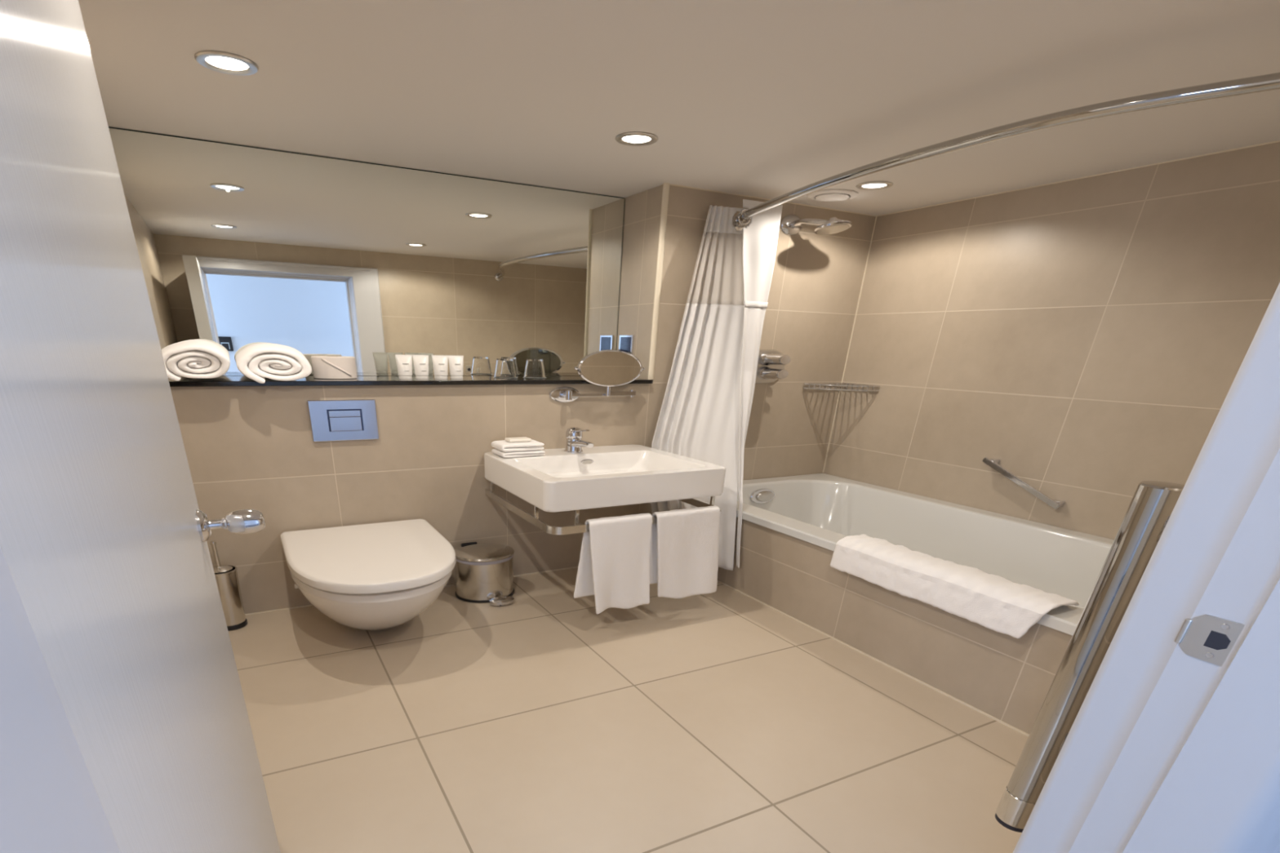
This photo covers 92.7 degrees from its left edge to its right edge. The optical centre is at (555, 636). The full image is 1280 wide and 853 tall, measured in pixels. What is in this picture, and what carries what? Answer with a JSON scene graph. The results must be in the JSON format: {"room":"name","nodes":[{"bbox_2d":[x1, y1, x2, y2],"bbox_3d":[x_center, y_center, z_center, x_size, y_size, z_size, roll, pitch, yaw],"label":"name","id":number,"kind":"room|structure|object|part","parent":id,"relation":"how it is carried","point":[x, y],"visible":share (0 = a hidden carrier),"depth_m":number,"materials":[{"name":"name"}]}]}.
{"room":"hotel bathroom","nodes":[
{"label":"hotel bathroom","id":0,"kind":"room"},
{"bbox_2d":[221,375,450,376],"bbox_3d":[-0.923,-1.494,3.683,2.903,2.200,0.100,-11,28,-24],"label":"wall","id":1,"kind":"structure","parent":0,"point":[221,375],"depth_m":3.52,"materials":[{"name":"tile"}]},
{"bbox_2d":[108,127,625,375],"bbox_3d":[-0.840,-2.016,3.401,2.798,1.009,0.010,-11,28,-24],"label":"wall mirror","id":2,"kind":"object","parent":1,"relation":"attached to","point":[239,246],"visible":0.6,"depth_m":3.28,"materials":[{"name":"silver glass"}]},
{"bbox_2d":[170,184,875,613],"bbox_3d":[0.036,-1.572,3.889,4.620,2.200,0.543,-11,28,-24],"label":"wall","id":3,"kind":"structure","parent":0,"point":[246,447],"depth_m":3.56,"materials":[{"name":"tile"}]},
{"bbox_2d":[306,399,378,441],"bbox_3d":[-1.099,-1.124,3.147,0.335,0.200,0.022,-11,28,-24],"label":"flush plate","id":4,"kind":"object","parent":3,"relation":"attached to","point":[331,420],"visible":1,"depth_m":3.14,"materials":[{"name":"grey plastic"}]},
{"bbox_2d":[280,518,456,630],"bbox_3d":[-0.909,-0.244,3.075,0.788,0.422,1.002,-11,28,-24],"label":"toilet","id":5,"kind":"object","parent":3,"relation":"attached to","point":[380,575],"visible":1,"depth_m":2.81,"materials":[{"name":"white ceramic"}]},
{"bbox_3d":[-0.901,-0.410,2.986,0.788,0.044,0.984,-11,28,-24],"label":"lid","id":6,"kind":"part","parent":5,"relation":"part of","materials":[{"name":"white plastic"}]},
{"bbox_3d":[-0.916,-0.223,3.100,0.774,0.362,0.972,-11,28,-24],"label":"bowl","id":7,"kind":"part","parent":5,"relation":"part of","materials":[{"name":"white ceramic"}]},
{"bbox_2d":[168,375,653,386],"bbox_3d":[-0.750,-1.456,3.437,2.799,0.023,0.478,-11,28,-24],"label":"shelf","id":8,"kind":"object","parent":3,"relation":"on","point":[220,381],"visible":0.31,"depth_m":3.19,"materials":[{"name":"black stone"}]},
{"bbox_2d":[161,339,230,381],"bbox_3d":[-1.711,-1.319,2.875,0.294,0.169,0.486,-11,28,-24],"label":"rolled towel","id":9,"kind":"object","parent":8,"relation":"on","point":[190,358],"visible":1,"depth_m":2.70,"materials":[{"name":"white fabric"}]},
{"bbox_2d":[235,342,311,383],"bbox_3d":[-1.413,-1.367,3.013,0.326,0.169,0.486,-11,28,-24],"label":"rolled towel","id":10,"kind":"object","parent":8,"relation":"on","point":[256,362],"visible":1,"depth_m":2.84,"materials":[{"name":"white fabric"}]},
{"bbox_2d":[311,355,356,379],"bbox_3d":[-1.175,-1.430,3.213,0.220,0.106,0.202,-11,28,-24],"label":"tissue box","id":11,"kind":"object","parent":8,"relation":"on","point":[329,367],"visible":1,"depth_m":3.14,"materials":[{"name":"beige paper"}]},
{"bbox_2d":[395,355,412,379],"bbox_3d":[-0.821,-1.466,3.290,0.071,0.120,0.070,9,27,15],"label":"toiletry tube","id":12,"kind":"object","parent":8,"relation":"on","point":[404,362],"visible":1,"depth_m":3.27,"materials":[{"name":"white plastic"}]},
{"bbox_2d":[412,355,428,379],"bbox_3d":[-0.738,-1.482,3.326,0.071,0.120,0.070,7,26,12],"label":"toiletry tube","id":13,"kind":"object","parent":8,"relation":"on","point":[420,362],"visible":1,"depth_m":3.31,"materials":[{"name":"white plastic"}]},
{"bbox_2d":[431,355,448,378],"bbox_3d":[-0.641,-1.501,3.370,0.072,0.120,0.070,8,27,15],"label":"toiletry tube","id":14,"kind":"object","parent":8,"relation":"on","point":[440,362],"visible":0.99,"depth_m":3.35,"materials":[{"name":"white plastic"}]},
{"bbox_2d":[448,355,463,378],"bbox_3d":[-0.559,-1.517,3.406,0.071,0.120,0.070,8,27,13],"label":"toiletry tube","id":15,"kind":"object","parent":8,"relation":"on","point":[455,363],"visible":0.99,"depth_m":3.39,"materials":[{"name":"white plastic"}]},
{"bbox_2d":[493,358,517,377],"bbox_3d":[-0.302,-1.608,3.625,0.148,0.104,0.130,-11,28,-24],"label":"glass tumbler","id":16,"kind":"object","parent":8,"relation":"on","point":[504,367],"visible":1,"depth_m":3.59,"materials":[{"name":"clear glass"}]},
{"bbox_2d":[524,359,546,377],"bbox_3d":[-0.128,-1.642,3.703,0.148,0.104,0.130,-11,28,-24],"label":"glass tumbler","id":17,"kind":"object","parent":8,"relation":"on","point":[535,368],"visible":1,"depth_m":3.66,"materials":[{"name":"clear glass"}]},
{"bbox_2d":[244,566,577,615],"bbox_3d":[-0.570,-0.339,3.831,3.055,0.006,0.006,-11,28,-24],"label":"trim","id":18,"kind":"structure","parent":3,"relation":"attached to","point":[574,566],"depth_m":3.46,"materials":[{"name":"beige"}]},
{"bbox_2d":[549,350,644,402],"bbox_3d":[0.252,-1.552,3.609,0.589,0.291,0.115,-11,28,-24],"label":"magnifying mirror","id":19,"kind":"object","parent":3,"relation":"attached to","point":[608,368],"visible":1,"depth_m":3.58,"materials":[{"name":"silver metal"}]},
{"bbox_3d":[0.056,-1.446,3.615,0.204,0.088,0.017,-11,28,-24],"label":"wall plate","id":20,"kind":"part","parent":19,"relation":"part of","materials":[{"name":"silver metal"}]},
{"bbox_3d":[0.280,-1.463,3.663,0.440,0.014,0.012,-11,28,-24],"label":"arm","id":21,"kind":"part","parent":19,"relation":"part of","materials":[{"name":"silver metal"}]},
{"bbox_3d":[0.315,-1.479,3.641,0.028,0.060,0.028,-11,28,-24],"label":"stem","id":22,"kind":"part","parent":19,"relation":"part of","materials":[{"name":"silver metal"}]},
{"bbox_3d":[0.401,-1.486,3.701,0.195,0.040,0.031,-11,28,-24],"label":"arm","id":23,"kind":"part","parent":19,"relation":"part of","materials":[{"name":"silver metal"}]},
{"bbox_2d":[484,444,725,512],"bbox_3d":[0.250,-0.924,3.428,1.086,0.149,0.904,-11,28,-24],"label":"washbasin","id":24,"kind":"object","parent":3,"relation":"attached to","point":[557,480],"visible":0.99,"depth_m":3.19,"materials":[{"name":"white ceramic"}]},
{"bbox_2d":[491,448,545,457],"bbox_3d":[-0.215,-1.066,3.494,0.265,0.028,0.194,-11,28,-24],"label":"cloth","id":25,"kind":"object","parent":24,"relation":"on","point":[537,452],"visible":0.67,"depth_m":3.42,"materials":[{"name":"white fabric"}]},
{"bbox_2d":[491,440,544,452],"bbox_3d":[-0.218,-1.100,3.480,0.263,0.041,0.187,-11,28,-24],"label":"cloth","id":26,"kind":"object","parent":25,"relation":"on","point":[504,446],"visible":0.95,"depth_m":3.42,"materials":[{"name":"white fabric"}]},
{"bbox_2d":[504,436,531,442],"bbox_3d":[-0.216,-1.133,3.479,0.135,0.016,0.080,-11,28,-24],"label":"soap bar","id":27,"kind":"object","parent":26,"relation":"on","point":[522,438],"visible":1,"depth_m":3.45,"materials":[{"name":"white"}]},
{"bbox_2d":[564,426,593,453],"bbox_3d":[0.144,-1.151,3.555,0.112,0.144,0.259,-11,28,-24],"label":"tap","id":28,"kind":"object","parent":24,"relation":"on","point":[574,442],"visible":1,"depth_m":3.57,"materials":[{"name":"silver metal"}]},
{"bbox_3d":[0.148,-1.200,3.525,0.048,0.029,0.161,-11,28,-24],"label":"lever","id":29,"kind":"part","parent":28,"relation":"part of","materials":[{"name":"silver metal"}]},
{"bbox_3d":[0.157,-1.121,3.539,0.072,0.056,0.198,-11,28,-24],"label":"spout","id":30,"kind":"part","parent":28,"relation":"part of","materials":[{"name":"silver metal"}]},
{"bbox_2d":[484,481,720,534],"bbox_3d":[0.250,-0.805,3.468,1.045,0.101,0.934,-11,28,-24],"label":"towel rail","id":31,"kind":"object","parent":24,"relation":"attached to","point":[578,527],"visible":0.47,"depth_m":3.11,"materials":[{"name":"silver metal"}]},
{"bbox_2d":[573,513,652,613],"bbox_3d":[0.305,-0.371,3.119,0.411,0.497,0.132,-12,29,-26],"label":"hand towel","id":32,"kind":"object","parent":31,"relation":"hanging from","point":[614,566],"visible":1,"depth_m":3.10,"materials":[{"name":"white fabric"}]},
{"bbox_2d":[649,506,719,598],"bbox_3d":[0.696,-0.443,3.281,0.451,0.491,0.138,-11,28,-24],"label":"hand towel","id":33,"kind":"object","parent":31,"relation":"hanging from","point":[684,552],"visible":0.93,"depth_m":3.27,"materials":[{"name":"white fabric"}]},
{"bbox_2d":[618,334,634,355],"bbox_3d":[0.464,-1.915,3.992,0.014,0.135,0.168,-11,28,-24],"label":"socket","id":34,"kind":"object","parent":3,"relation":"attached to","point":[626,342],"visible":0.66,"depth_m":3.97,"materials":[{"name":"silver metal"}]},
{"bbox_2d":[647,182,670,379],"bbox_3d":[0.612,-2.086,3.614,0.042,1.012,0.025,-11,28,-24],"label":"trim","id":35,"kind":"structure","parent":3,"relation":"attached to","point":[665,194],"depth_m":3.58,"materials":[{"name":"beige"}]},
{"bbox_2d":[755,349,791,383],"bbox_3d":[1.480,-1.824,4.095,0.354,0.212,0.186,-11,28,-24],"label":"shower valve","id":36,"kind":"object","parent":3,"relation":"attached to","point":[771,363],"visible":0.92,"depth_m":4.09,"materials":[{"name":"silver metal"}]},
{"bbox_3d":[1.482,-1.785,4.107,0.144,0.084,0.172,-11,28,-24],"label":"control knob","id":37,"kind":"part","parent":36,"relation":"part of","materials":[{"name":"silver metal"}]},
{"bbox_3d":[1.484,-1.864,4.069,0.144,0.084,0.172,-11,28,-24],"label":"control knob","id":38,"kind":"part","parent":36,"relation":"part of","materials":[{"name":"silver metal"}]},
{"bbox_2d":[780,214,852,235],"bbox_3d":[1.621,-2.543,3.723,0.234,0.124,0.387,-17,31,-33],"label":"shower","id":39,"kind":"object","parent":3,"relation":"attached to","point":[791,224],"visible":1,"depth_m":3.70,"materials":[{"name":"silver metal"}]},
{"bbox_3d":[1.569,-2.550,3.737,0.075,0.056,0.250,-21,34,-39],"label":"arm","id":40,"kind":"part","parent":39,"relation":"part of","materials":[{"name":"silver metal"}]},
{"bbox_2d":[803,382,879,391],"bbox_3d":[2.037,-1.781,4.320,0.390,0.038,0.331,-11,28,-24],"label":"basket","id":41,"kind":"object","parent":3,"relation":"attached to","point":[830,384],"visible":1,"depth_m":4.31,"materials":[{"name":"silver metal"}]},
{"bbox_2d":[717,580,1029,736],"bbox_3d":[1.477,0.015,3.194,0.007,0.007,3.105,-11,28,-24],"label":"trim","id":42,"kind":"structure","parent":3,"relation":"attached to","point":[747,595],"depth_m":2.96,"materials":[{"name":"beige"}]},
{"bbox_2d":[732,72,1279,230],"bbox_3d":[1.595,-1.846,2.340,0.486,0.078,3.113,-11,28,-24],"label":"shower rail","id":43,"kind":"object","parent":3,"relation":"attached to","point":[1271,82],"visible":0.93,"depth_m":1.92,"materials":[{"name":"silver metal"}]},
{"bbox_2d":[650,199,782,570],"bbox_3d":[0.926,-1.495,3.685,0.617,2.006,0.824,6,26,11],"label":"shower curtain","id":44,"kind":"object","parent":43,"relation":"hanging from","point":[704,414],"visible":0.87,"depth_m":3.69,"materials":[{"name":"white fabric"}]},
{"bbox_3d":[0.889,-1.239,3.761,0.571,1.478,0.656,5,26,8],"label":"panel","id":45,"kind":"part","parent":44,"relation":"part of","materials":[{"name":"white fabric"}]},
{"bbox_3d":[1.004,-2.186,3.608,0.459,0.380,0.113,-4,26,-12],"label":"sheer panel","id":46,"kind":"part","parent":44,"relation":"part of","materials":[{"name":"white fabric"}]},
{"bbox_3d":[1.112,-1.490,3.643,0.237,1.971,0.824,6,26,11],"label":"panel","id":47,"kind":"part","parent":44,"relation":"part of","materials":[{"name":"white fabric"}]},
{"bbox_2d":[228,567,1028,852],"bbox_3d":[0.813,0.245,2.808,4.720,0.100,3.330,-11,28,-24],"label":"floor","id":48,"kind":"structure","parent":0,"point":[721,721],"depth_m":2.37,"materials":[{"name":"tile"}]},
{"bbox_2d":[209,541,247,631],"bbox_3d":[-1.706,-0.265,3.101,0.162,0.460,0.146,-11,28,-24],"label":"toilet brush","id":49,"kind":"object","parent":48,"relation":"on","point":[226,575],"visible":0.66,"depth_m":3.08,"materials":[{"name":"silver metal"}]},
{"bbox_3d":[-1.703,-0.395,3.038,0.124,0.170,0.112,-11,28,-24],"label":"brush handle","id":50,"kind":"part","parent":49,"relation":"part of","materials":[{"name":"silver metal"}]},
{"bbox_2d":[454,542,514,605],"bbox_3d":[-0.424,-0.382,3.607,0.365,0.284,0.378,1,26,-2],"label":"pedal bin","id":51,"kind":"object","parent":48,"relation":"on","point":[484,571],"visible":0.97,"depth_m":3.52,"materials":[{"name":"silver metal"}]},
{"bbox_3d":[-0.425,-0.506,3.577,0.368,0.034,0.316,-11,28,-24],"label":"lid","id":52,"kind":"part","parent":51,"relation":"part of","materials":[{"name":"silver metal"}]},
{"bbox_2d":[717,516,1072,734],"bbox_3d":[1.514,-0.192,3.111,0.065,0.452,3.105,-11,28,-24],"label":"bath panel","id":53,"kind":"object","parent":48,"relation":"on","point":[1008,678],"visible":0.25,"depth_m":2.84,"materials":[{"name":"tile"}]},
{"bbox_2d":[736,473,1114,635],"bbox_3d":[2.063,-0.445,3.497,1.479,0.398,2.759,-11,28,-24],"label":"bathtub","id":54,"kind":"object","parent":48,"relation":"on","point":[820,509],"visible":0.5,"depth_m":3.76,"materials":[{"name":"white ceramic"}]},
{"bbox_2d":[830,533,1079,638],"bbox_3d":[1.713,-0.252,2.710,0.233,0.168,0.979,-11,28,-24],"label":"towel","id":55,"kind":"object","parent":54,"relation":"on","point":[997,603],"visible":1,"depth_m":2.59,"materials":[{"name":"white fabric"}]},
{"bbox_2d":[78,0,1279,215],"bbox_3d":[0.742,-1.934,2.027,4.720,0.100,3.873,-11,28,-24],"label":"ceiling","id":56,"kind":"structure","parent":0,"point":[763,99],"depth_m":2.10,"materials":[{"name":"white paint"}]},
{"bbox_2d":[194,50,258,75],"bbox_3d":[-1.097,-1.913,2.020,0.192,0.011,0.179,-11,28,-24],"label":"recessed light","id":57,"kind":"object","parent":56,"relation":"in","point":[226,60],"visible":1,"depth_m":2.01,"materials":[{"name":"silver metal"}]},
{"bbox_2d":[615,132,657,146],"bbox_3d":[0.357,-2.192,2.667,0.192,0.011,0.179,-11,28,-24],"label":"recessed light","id":58,"kind":"object","parent":56,"relation":"in","point":[632,137],"visible":1,"depth_m":2.65,"materials":[{"name":"silver metal"}]},
{"bbox_2d":[807,189,858,201],"bbox_3d":[1.625,-2.583,3.554,0.300,0.022,0.264,-11,28,-24],"label":"ceiling vent","id":59,"kind":"object","parent":56,"relation":"in","point":[828,195],"visible":0.98,"depth_m":3.50,"materials":[{"name":"white paint"}]},
{"bbox_2d":[856,181,893,190],"bbox_3d":[1.752,-2.480,3.327,0.192,0.011,0.179,-11,28,-24],"label":"recessed light","id":60,"kind":"object","parent":56,"relation":"in","point":[871,184],"visible":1,"depth_m":3.31,"materials":[{"name":"silver metal"}]},
{"bbox_2d":[822,142,1279,539],"bbox_3d":[2.865,-1.236,3.326,0.100,2.200,3.105,-11,28,-24],"label":"wall","id":61,"kind":"structure","parent":0,"point":[1089,337],"depth_m":3.30,"materials":[{"name":"tile"}]},
{"bbox_2d":[669,140,1279,472],"bbox_3d":[2.052,-1.303,2.852,1.720,1.700,3.105,-11,28,-24],"label":"trim","id":62,"kind":"structure","parent":61,"relation":"attached to","point":[1277,141],"depth_m":3.60,"materials":[{"name":"beige"}]},
{"bbox_2d":[982,457,1065,509],"bbox_3d":[2.734,-0.906,3.543,0.076,0.211,0.482,-11,28,-24],"label":"grab bar","id":63,"kind":"object","parent":61,"relation":"attached to","point":[993,463],"visible":1,"depth_m":3.51,"materials":[{"name":"silver metal"}]},
{"bbox_3d":[1.515,-0.171,1.057,4.720,2.200,0.225,-11,28,-24],"label":"wall","id":64,"kind":"structure","parent":0,"visible":0},
{"bbox_2d":[0,0,280,852],"bbox_3d":[-0.549,0.027,0.829,0.337,1.942,1.173,-11,28,-24],"label":"door","id":65,"kind":"structure","parent":64,"relation":"in","point":[104,533],"depth_m":0.53,"materials":[{"name":"grey paint"}]},
{"bbox_3d":[-0.660,-0.236,1.251,0.108,0.050,0.062,-11,28,-24],"label":"knob","id":66,"kind":"part","parent":65,"relation":"part of","materials":[{"name":"silver metal"}]},
{"bbox_2d":[0,282,1279,852],"bbox_3d":[0.466,0.094,0.634,1.741,2.048,0.288,-11,28,-24],"label":"trim","id":67,"kind":"structure","parent":64,"relation":"attached to","point":[1172,745],"depth_m":0.89,"materials":[{"name":"grey"}]},
{"bbox_3d":[0.975,0.003,0.902,0.003,0.068,0.060,-11,28,-24],"label":"strike plate","id":68,"kind":"part","parent":67,"relation":"part of","materials":[{"name":"silver metal"}]},
{"bbox_2d":[995,480,1184,832],"bbox_3d":[1.311,0.132,1.399,0.092,0.925,0.264,-11,28,-24],"label":"tube","id":69,"kind":"object","parent":64,"relation":"attached to","point":[1152,504],"visible":0.66,"depth_m":1.41,"materials":[{"name":"silver metal"}]}
]}

